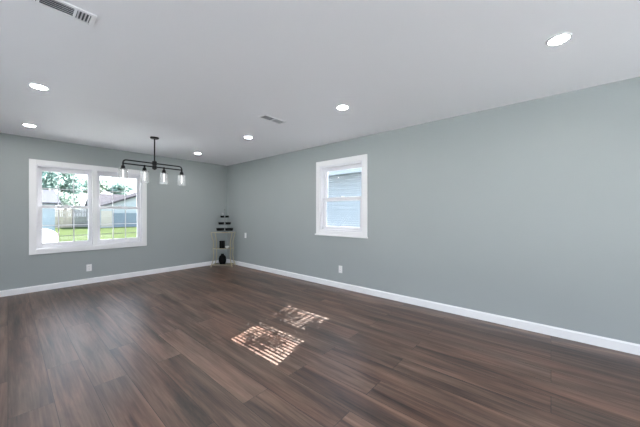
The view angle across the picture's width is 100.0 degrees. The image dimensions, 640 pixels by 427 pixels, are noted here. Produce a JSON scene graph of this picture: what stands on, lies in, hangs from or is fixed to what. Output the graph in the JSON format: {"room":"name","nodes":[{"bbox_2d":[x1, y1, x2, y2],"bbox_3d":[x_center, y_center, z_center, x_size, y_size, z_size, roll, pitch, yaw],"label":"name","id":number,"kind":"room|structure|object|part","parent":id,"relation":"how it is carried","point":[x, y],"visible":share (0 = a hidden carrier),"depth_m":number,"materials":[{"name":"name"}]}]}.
{"room":"empty living room","nodes":[
{"label":"empty living room","id":0,"kind":"room"},
{"bbox_2d":[0,133,226,290],"bbox_3d":[-4.431,0.220,4.479,0.160,2.840,6.530,0,0,41],"label":"wall","id":1,"kind":"structure","parent":0,"point":[182,218],"depth_m":5.07,"materials":[{"name":"grey paint"}]},
{"bbox_2d":[29,159,146,254],"bbox_3d":[-4.084,-0.103,4.861,0.168,1.507,1.614,0,0,41],"label":"window","id":2,"kind":"structure","parent":1,"relation":"in","point":[36,167],"depth_m":4.77,"materials":[{"name":"white paint"}]},
{"bbox_3d":[-4.352,-0.422,4.599,0.034,0.675,0.674,0,0,41],"label":"sash","id":3,"kind":"part","parent":2,"relation":"part of","materials":[{"name":"white plastic"}]},
{"bbox_2d":[42,173,87,205],"bbox_3d":[-4.346,-0.412,4.594,0.008,0.555,0.570,0,0,41],"label":"grille","id":4,"kind":"object","parent":2,"relation":"attached to","point":[73,189],"depth_m":4.64,"materials":[{"name":"white plastic"}]},
{"bbox_3d":[-4.322,0.210,4.573,0.034,0.685,0.674,0,0,41],"label":"sash","id":5,"kind":"part","parent":2,"relation":"part of","materials":[{"name":"white plastic"}]},
{"bbox_2d":[42,208,87,241],"bbox_3d":[-4.316,0.196,4.568,0.008,0.563,0.570,0,0,41],"label":"window pane","id":6,"kind":"object","parent":2,"relation":"attached to","point":[73,224],"depth_m":4.64,"materials":[{"name":"clear glass"}]},
{"bbox_3d":[-3.868,-0.422,5.162,0.034,0.675,0.682,0,0,41],"label":"sash","id":7,"kind":"part","parent":2,"relation":"part of","materials":[{"name":"white plastic"}]},
{"bbox_2d":[102,177,134,206],"bbox_3d":[-3.862,-0.412,5.157,0.008,0.555,0.578,0,0,41],"label":"grille","id":8,"kind":"object","parent":2,"relation":"attached to","point":[112,191],"depth_m":5.22,"materials":[{"name":"white plastic"}]},
{"bbox_3d":[-3.838,0.210,5.136,0.034,0.685,0.682,0,0,41],"label":"sash","id":9,"kind":"part","parent":2,"relation":"part of","materials":[{"name":"white plastic"}]},
{"bbox_2d":[100,209,136,238],"bbox_3d":[-3.832,0.196,5.130,0.008,0.563,0.578,0,0,41],"label":"window pane","id":10,"kind":"object","parent":2,"relation":"attached to","point":[125,223],"depth_m":5.20,"materials":[{"name":"clear glass"}]},
{"bbox_2d":[86,264,91,270],"bbox_3d":[-4.086,0.960,4.750,0.009,0.120,0.074,0,0,41],"label":"wall outlet","id":11,"kind":"object","parent":1,"relation":"attached to","point":[89,266],"visible":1,"depth_m":4.75,"materials":[{"name":"white plastic"}]},
{"bbox_2d":[0,259,226,296],"bbox_3d":[-4.365,1.194,4.422,0.014,0.093,6.210,0,0,41],"label":"baseboard","id":12,"kind":"structure","parent":1,"relation":"attached to","point":[3,293],"depth_m":4.81,"materials":[{"name":"white paint"}]},
{"bbox_2d":[0,0,639,165],"bbox_3d":[-0.808,-1.280,1.361,9.720,0.160,6.530,0,0,41],"label":"ceiling","id":13,"kind":"structure","parent":0,"point":[193,76],"depth_m":2.18,"materials":[{"name":"white paint"}]},
{"bbox_2d":[22,123,36,126],"bbox_3d":[-3.939,-1.195,3.640,0.138,0.010,0.138,0,0,41],"label":"recessed light","id":14,"kind":"object","parent":13,"relation":"in","point":[24,124],"visible":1,"depth_m":3.63,"materials":[{"name":"white"}]},
{"bbox_2d":[28,83,48,89],"bbox_3d":[-2.651,-1.195,2.531,0.138,0.010,0.138,0,0,41],"label":"recessed light","id":15,"kind":"object","parent":13,"relation":"in","point":[34,85],"visible":1,"depth_m":2.52,"materials":[{"name":"white"}]},
{"bbox_2d":[27,0,96,26],"bbox_3d":[-1.513,-1.195,1.546,0.140,0.010,0.335,0,0,41],"label":"ceiling vent","id":16,"kind":"object","parent":13,"relation":"in","point":[61,7],"visible":1,"depth_m":1.58,"materials":[{"name":"white metal"}]},
{"bbox_2d":[120,136,183,183],"bbox_3d":[-2.613,-0.837,4.240,0.124,0.727,0.936,0,0,41],"label":"linear chandelier","id":17,"kind":"object","parent":13,"relation":"hanging from","point":[154,163],"visible":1,"depth_m":4.21,"materials":[{"name":"black metal"}]},
{"bbox_2d":[120,162,125,178],"bbox_3d":[-2.881,-0.610,3.928,0.114,0.274,0.114,0,0,41],"label":"socket","id":18,"kind":"object","parent":17,"relation":"attached to","point":[122,168],"depth_m":3.92,"materials":[{"name":"glass"}]},
{"bbox_2d":[142,165,146,180],"bbox_3d":[-2.702,-0.610,4.136,0.114,0.274,0.114,0,0,41],"label":"socket","id":19,"kind":"object","parent":17,"relation":"attached to","point":[144,169],"depth_m":4.12,"materials":[{"name":"white glass"}]},
{"bbox_3d":[-2.613,-0.757,4.240,0.020,0.085,0.842,0,0,41],"label":"rail","id":20,"kind":"part","parent":17,"relation":"part of","materials":[{"name":"black metal"}]},
{"bbox_3d":[-2.613,-0.735,4.240,0.020,0.020,0.822,0,0,41],"label":"rail","id":21,"kind":"part","parent":17,"relation":"part of","materials":[{"name":"black metal"}]},
{"bbox_2d":[162,167,165,181],"bbox_3d":[-2.524,-0.610,4.344,0.114,0.274,0.114,0,0,41],"label":"socket","id":22,"kind":"object","parent":17,"relation":"attached to","point":[163,171],"depth_m":4.33,"materials":[{"name":"black metal"}]},
{"bbox_2d":[257,114,285,124],"bbox_3d":[-0.604,-1.195,3.422,0.150,0.010,0.360,0,0,41],"label":"ceiling vent","id":23,"kind":"object","parent":13,"relation":"in","point":[265,117],"visible":1,"depth_m":3.40,"materials":[{"name":"white metal"}]},
{"bbox_2d":[337,105,348,109],"bbox_3d":[0.255,-1.195,3.026,0.138,0.010,0.138,0,0,41],"label":"recessed light","id":24,"kind":"object","parent":13,"relation":"in","point":[340,107],"visible":1,"depth_m":3.02,"materials":[{"name":"white"}]},
{"bbox_2d":[546,32,571,45],"bbox_3d":[1.641,-1.195,1.846,0.138,0.010,0.138,0,0,41],"label":"recessed light","id":25,"kind":"object","parent":13,"relation":"in","point":[560,38],"visible":1,"depth_m":1.84,"materials":[{"name":"white ceramic"}]},
{"bbox_2d":[0,264,639,426],"bbox_3d":[-0.808,1.300,1.361,9.400,0.120,6.210,0,0,41],"label":"floor","id":26,"kind":"structure","parent":0,"point":[234,345],"depth_m":2.21,"materials":[{"name":"brown wood"}]},
{"bbox_2d":[211,232,235,266],"bbox_3d":[-2.268,0.838,6.300,0.509,0.808,0.249,0,0,0],"label":"stand","id":27,"kind":"object","parent":26,"relation":"on","point":[230,247],"visible":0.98,"depth_m":6.21,"materials":[{"name":"gold metal"}]},
{"bbox_2d":[219,253,225,263],"bbox_3d":[-2.284,1.060,6.290,0.168,0.238,0.168,0,0,41],"label":"vase","id":28,"kind":"object","parent":27,"relation":"on","point":[222,258],"visible":1,"depth_m":6.23,"materials":[{"name":"black ceramic"}]},
{"bbox_2d":[216,209,232,231],"bbox_3d":[-2.235,0.160,6.300,0.390,0.548,0.150,0,0,0],"label":"tiered tray","id":29,"kind":"object","parent":27,"relation":"on","point":[224,223],"visible":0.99,"depth_m":6.26,"materials":[{"name":"black metal"}]},
{"bbox_3d":[-2.051,0.840,6.195,0.076,0.804,0.019,0,0,19],"label":"leg","id":30,"kind":"part","parent":27,"relation":"part of","materials":[{"name":"gold metal"}]},
{"bbox_2d":[227,77,639,343],"bbox_3d":[1.330,0.220,3.723,9.560,2.840,0.160,0,0,41],"label":"wall","id":31,"kind":"structure","parent":0,"point":[529,210],"depth_m":3.07,"materials":[{"name":"grey paint"}]},
{"bbox_2d":[315,154,367,238],"bbox_3d":[0.374,-0.266,4.516,1.080,1.298,0.186,0,0,41],"label":"window","id":32,"kind":"structure","parent":31,"relation":"in","point":[359,161],"depth_m":4.54,"materials":[{"name":"white paint"}]},
{"bbox_3d":[0.386,-0.266,4.530,0.882,1.136,0.149,0,0,41],"label":"frame","id":33,"kind":"part","parent":32,"relation":"part of","materials":[{"name":"white plastic"}]},
{"bbox_3d":[0.383,-0.002,4.527,0.822,0.548,0.034,0,0,41],"label":"sash","id":34,"kind":"part","parent":32,"relation":"part of","materials":[{"name":"white plastic"}]},
{"bbox_3d":[0.408,-0.508,4.555,0.822,0.592,0.034,0,0,41],"label":"sash","id":35,"kind":"part","parent":32,"relation":"part of","materials":[{"name":"white plastic"}]},
{"bbox_2d":[328,169,360,226],"bbox_3d":[0.426,-0.274,4.577,0.800,1.060,0.023,0,0,41],"label":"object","id":36,"kind":"object","parent":32,"relation":"attached to","point":[329,170],"depth_m":4.61,"materials":[{"name":"grey"}]},
{"bbox_2d":[227,259,639,355],"bbox_3d":[1.213,1.194,3.710,9.400,0.093,0.014,0,0,41],"label":"baseboard","id":37,"kind":"structure","parent":31,"relation":"attached to","point":[632,348],"depth_m":3.13,"materials":[{"name":"white paint"}]},
{"label":"outside","id":38,"kind":"structure","parent":0,"visible":0},
{"bbox_2d":[55,216,136,241],"bbox_3d":[-18.951,1.740,16.305,350.000,0.200,300.000,0,0,41],"label":"ground","id":39,"kind":"structure","parent":38,"point":[79,231],"depth_m":22.02,"materials":[{"name":"green plant"}]},
{"bbox_2d":[42,190,60,231],"bbox_3d":[-28.268,-0.235,19.275,9.000,3.750,13.150,0,0,41],"label":"house","id":40,"kind":"structure","parent":39,"relation":"on","point":[49,197],"depth_m":21.27,"materials":[{"name":"blue"}]},
{"bbox_2d":[55,209,71,227],"bbox_3d":[-29.378,0.555,30.367,0.150,2.170,2.010,0,0,41],"label":"wooden fence","id":41,"kind":"object","parent":39,"relation":"on","point":[65,215],"visible":0.62,"depth_m":30.51,"materials":[{"name":"beige wood"}]},
{"bbox_2d":[42,171,86,194],"bbox_3d":[-37.113,-3.503,36.670,8.508,10.295,8.577,0,0,41],"label":"leafy tree","id":42,"kind":"object","parent":39,"relation":"on","point":[49,179],"visible":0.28,"depth_m":38.01,"materials":[{"name":"green plant"}]},
{"bbox_2d":[57,191,83,209],"bbox_3d":[-30.917,-0.534,33.071,2.285,4.363,4.655,0,0,-5],"label":"leafy tree","id":43,"kind":"object","parent":39,"relation":"on","point":[67,199],"visible":0.57,"depth_m":32.54,"materials":[{"name":"green plant"}]},
{"bbox_2d":[72,209,87,227],"bbox_3d":[-28.113,0.555,31.838,0.150,2.170,1.890,0,0,41],"label":"wooden fence","id":44,"kind":"object","parent":39,"relation":"on","point":[79,214],"visible":0.61,"depth_m":31.62,"materials":[{"name":"grey wood"}]},
{"bbox_2d":[82,178,110,196],"bbox_3d":[-37.779,-2.117,44.890,4.572,7.526,4.802,0,0,41],"label":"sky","id":45,"kind":"structure","parent":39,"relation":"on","point":[105,184],"depth_m":44.72,"materials":[{"name":"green plant"}]},
{"bbox_2d":[62,232,136,235],"bbox_3d":[-6.940,1.630,33.409,0.500,0.020,38.400,0,0,41],"label":"strip","id":46,"kind":"object","parent":39,"relation":"on","point":[129,232],"depth_m":21.75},
{"bbox_2d":[84,193,136,227],"bbox_3d":[-24.602,-0.745,41.284,13.850,4.770,17.500,0,0,41],"label":"house","id":47,"kind":"structure","parent":39,"relation":"on","point":[106,215],"depth_m":32.35,"materials":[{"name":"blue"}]},
{"bbox_3d":[-24.688,0.605,31.068,0.035,1.830,1.000,0,0,41],"label":"entry panel","id":48,"kind":"part","parent":47,"relation":"part of","materials":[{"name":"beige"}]},
{"bbox_3d":[-22.712,0.775,33.358,0.045,1.670,4.850,0,0,41],"label":"garage door","id":49,"kind":"part","parent":47,"relation":"part of","materials":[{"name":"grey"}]},
{"bbox_2d":[105,182,132,194],"bbox_3d":[-37.657,-2.083,50.152,4.139,7.458,4.978,0,0,-19],"label":"leafy tree","id":50,"kind":"object","parent":39,"relation":"on","point":[118,187],"visible":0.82,"depth_m":48.82,"materials":[{"name":"green plant"}]},
{"bbox_2d":[327,168,360,226],"bbox_3d":[3.897,-0.660,12.197,18.800,4.600,7.925,0,0,41],"label":"house","id":51,"kind":"structure","parent":39,"relation":"on","point":[342,218],"depth_m":10.10,"materials":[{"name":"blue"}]},
{"bbox_3d":[-14.316,1.630,9.349,19.100,0.020,7.500,0,0,41],"label":"driveway","id":52,"kind":"object","parent":39,"relation":"on","visible":0},
{"bbox_2d":[42,228,57,242],"bbox_3d":[-11.921,0.891,8.987,1.716,1.458,4.455,0,0,41],"label":"car","id":53,"kind":"object","parent":52,"relation":"on","point":[48,235],"visible":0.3,"depth_m":9.92,"materials":[{"name":"white paint"}]}
]}

